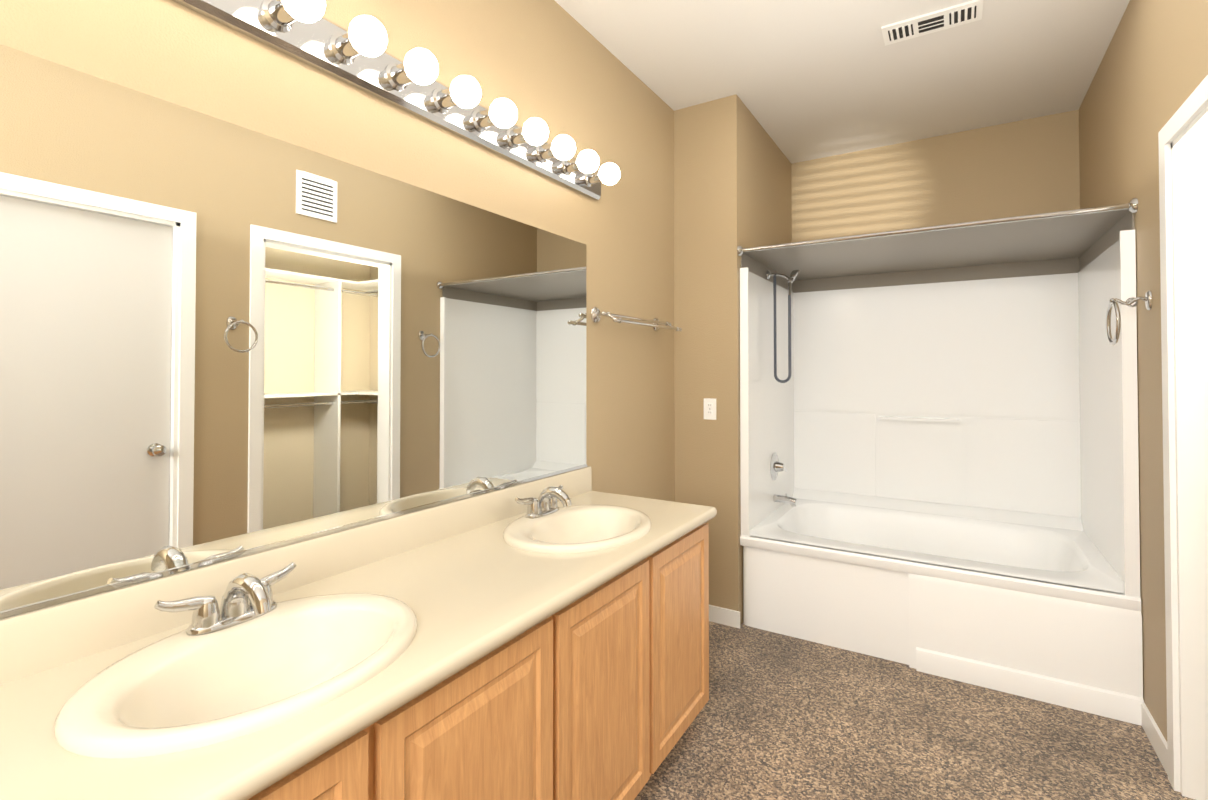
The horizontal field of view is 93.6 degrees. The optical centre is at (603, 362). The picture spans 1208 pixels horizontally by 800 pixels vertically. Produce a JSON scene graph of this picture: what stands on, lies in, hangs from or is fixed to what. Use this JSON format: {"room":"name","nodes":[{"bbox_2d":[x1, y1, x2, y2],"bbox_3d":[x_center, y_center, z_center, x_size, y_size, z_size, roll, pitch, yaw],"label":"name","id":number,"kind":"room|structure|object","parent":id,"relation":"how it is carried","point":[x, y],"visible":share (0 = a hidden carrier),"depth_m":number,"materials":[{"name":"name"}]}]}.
{"room":"bathroom","nodes":[
{"label":"bathroom","id":0,"kind":"room"},
{"bbox_2d":[0,466,591,681],"bbox_3d":[-0.710,0.489,1.423,0.019,0.106,2.458,-1,-1,32],"label":"backsplash","id":1,"kind":"structure","parent":0,"relation":"attached to","point":[36,639],"depth_m":1.21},
{"bbox_2d":[0,0,674,618],"bbox_3d":[-0.468,-0.036,1.947,0.130,2.870,5.790,-1,-1,32],"label":"wall","id":2,"kind":"structure","parent":0,"point":[220,340],"depth_m":1.37,"materials":[{"name":"beige paint"}]},
{"bbox_2d":[172,0,619,200],"bbox_3d":[-0.621,-0.809,1.435,0.180,0.132,2.500,-1,-1,32],"label":"sconce","id":3,"kind":"object","parent":2,"relation":"attached to","point":[356,55],"visible":1,"depth_m":1.57,"materials":[{"name":"silver metal"}]},
{"bbox_2d":[591,307,681,330],"bbox_3d":[0.178,-0.206,2.755,0.138,0.080,0.692,-1,-1,32],"label":"bar","id":4,"kind":"object","parent":2,"relation":"attached to","point":[656,325],"visible":1,"depth_m":2.62,"materials":[{"name":"silver metal"}]},
{"bbox_2d":[674,94,791,624],"bbox_3d":[0.880,-0.011,3.665,0.370,2.870,1.210,-1,-1,32],"label":"wall","id":5,"kind":"structure","parent":0,"point":[732,179],"depth_m":3.15,"materials":[{"name":"beige paint"}]},
{"bbox_2d":[704,398,715,419],"bbox_3d":[0.584,0.256,3.127,0.072,0.116,0.008,-1,-1,32],"label":"outlet","id":6,"kind":"object","parent":5,"relation":"attached to","point":[709,408],"visible":1,"depth_m":3.12,"materials":[{"name":"white plastic"}]},
{"bbox_2d":[709,605,739,628],"bbox_3d":[0.575,1.374,3.113,0.352,0.085,0.012,-1,-1,32],"label":"baseboard","id":7,"kind":"structure","parent":5,"relation":"attached to","point":[731,618],"depth_m":3.06,"materials":[{"name":"white wood"}]},
{"bbox_2d":[555,0,1129,163],"bbox_3d":[1.121,-1.536,0.984,3.870,0.100,5.790,-1,-1,32],"label":"ceiling","id":8,"kind":"structure","parent":0,"point":[805,80],"depth_m":2.74,"materials":[{"name":"white paint"}]},
{"bbox_2d":[881,0,982,45],"bbox_3d":[1.405,-1.457,2.436,0.370,0.014,0.150,-1,-1,32],"label":"ceiling vent","id":9,"kind":"object","parent":8,"relation":"in","point":[941,19],"visible":1,"depth_m":2.42,"materials":[{"name":"white metal"}]},
{"bbox_2d":[634,621,1194,799],"bbox_3d":[1.121,1.434,0.940,3.870,0.100,5.790,-1,-1,32],"label":"floor","id":10,"kind":"structure","parent":0,"point":[781,717],"depth_m":2.10,"materials":[{"name":"carpet"}]},
{"bbox_2d":[320,778,387,799],"bbox_3d":[-0.739,1.053,0.852,0.563,0.661,0.490,-1,-1,32],"label":"base cabinet","id":11,"kind":"object","parent":10,"relation":"on","point":[353,789],"depth_m":0.89,"materials":[{"name":"brown wood"}]},
{"bbox_2d":[356,646,563,799],"bbox_3d":[-0.481,1.059,1.268,0.563,0.661,0.490,-1,-1,32],"label":"base cabinet","id":12,"kind":"object","parent":10,"relation":"on","point":[506,742],"depth_m":1.16,"materials":[{"name":"brown wood"}]},
{"bbox_2d":[0,490,715,799],"bbox_3d":[-0.468,0.559,1.272,0.588,0.039,2.458,-1,-1,32],"label":"countertop","id":13,"kind":"structure","parent":12,"relation":"on","point":[511,594],"depth_m":1.07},
{"bbox_2d":[148,558,303,637],"bbox_3d":[-0.707,0.468,1.120,0.152,0.098,0.262,-1,-1,32],"label":"faucet","id":14,"kind":"object","parent":13,"relation":"on","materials":[{"name":"silver metal"}]},
{"bbox_2d":[4,574,475,799],"bbox_3d":[-0.610,0.591,1.026,0.450,0.150,0.560,-1,-1,32],"label":"sink","id":15,"kind":"object","parent":13,"relation":"in","point":[137,717],"depth_m":0.98,"materials":[{"name":"white ceramic"}]},
{"bbox_2d":[512,482,575,517],"bbox_3d":[-0.177,0.481,1.974,0.152,0.098,0.262,-1,-1,32],"label":"faucet","id":16,"kind":"object","parent":13,"relation":"on","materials":[{"name":"silver metal"}]},
{"bbox_2d":[468,498,679,617],"bbox_3d":[-0.080,0.603,1.880,0.450,0.150,0.560,-1,-1,32],"label":"sink","id":17,"kind":"object","parent":13,"relation":"in","point":[596,529],"depth_m":1.86,"materials":[{"name":"white ceramic"}]},
{"bbox_2d":[512,590,659,799],"bbox_3d":[-0.223,1.065,1.684,0.563,0.661,0.490,-1,-1,32],"label":"base cabinet","id":18,"kind":"object","parent":10,"relation":"on","point":[546,638],"depth_m":1.53,"materials":[{"name":"brown wood"}]},
{"bbox_2d":[632,546,708,763],"bbox_3d":[0.036,1.071,2.101,0.563,0.661,0.490,-1,-1,32],"label":"base cabinet","id":19,"kind":"object","parent":10,"relation":"on","point":[681,589],"depth_m":1.94,"materials":[{"name":"brown wood"}]},
{"bbox_2d":[740,230,1143,725],"bbox_3d":[1.720,0.420,3.135,1.604,1.993,1.207,-1,-1,32],"label":"tub","id":20,"kind":"object","parent":10,"relation":"on","point":[940,479],"visible":1,"depth_m":3.27,"materials":[{"name":"white plastic"}]},
{"bbox_2d":[791,110,1079,241],"bbox_3d":[1.965,-0.009,3.774,2.100,2.870,0.120,-1,-1,32],"label":"wall","id":21,"kind":"structure","parent":0,"point":[1021,167],"depth_m":3.60,"materials":[{"name":"beige paint"}]},
{"bbox_2d":[741,209,1134,292],"bbox_3d":[1.733,-0.564,3.170,1.609,0.110,1.164,-1,-1,32],"label":"soffit","id":22,"kind":"structure","parent":21,"relation":"attached to","point":[1063,245],"depth_m":3.17,"materials":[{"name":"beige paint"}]},
{"bbox_2d":[1079,0,1207,740],"bbox_3d":[1.312,-0.052,0.843,0.120,2.870,5.550,-1,-1,32],"label":"wall","id":23,"kind":"structure","parent":0,"point":[1151,74],"depth_m":2.13,"materials":[{"name":"beige paint"}]},
{"bbox_2d":[737,198,1137,255],"bbox_3d":[1.418,-0.615,2.664,1.609,0.059,0.060,-1,-1,32],"label":"shower rod","id":24,"kind":"object","parent":23,"relation":"attached to","point":[1131,206],"visible":0.98,"depth_m":2.55,"materials":[{"name":"silver metal"}]},
{"bbox_2d":[1106,291,1151,344],"bbox_3d":[1.963,-0.165,2.118,0.114,0.199,0.170,-1,-1,32],"label":"towel ring","id":25,"kind":"object","parent":23,"relation":"attached to","point":[1147,299],"visible":1,"depth_m":2.11,"materials":[{"name":"silver metal"}]},
{"bbox_2d":[1141,703,1167,774],"bbox_3d":[2.004,1.358,2.063,0.012,0.085,0.367,-1,-1,32],"label":"baseboard","id":26,"kind":"structure","parent":23,"relation":"attached to","point":[1156,738],"depth_m":2.05,"materials":[{"name":"white wood"}]},
{"bbox_2d":[1158,75,1207,799],"bbox_3d":[1.378,0.291,0.944,0.152,2.185,2.210,-1,-1,32],"label":"door frame","id":27,"kind":"structure","parent":23,"relation":"attached to","point":[1183,166],"depth_m":1.83,"materials":[{"name":"white wood"}]}
]}

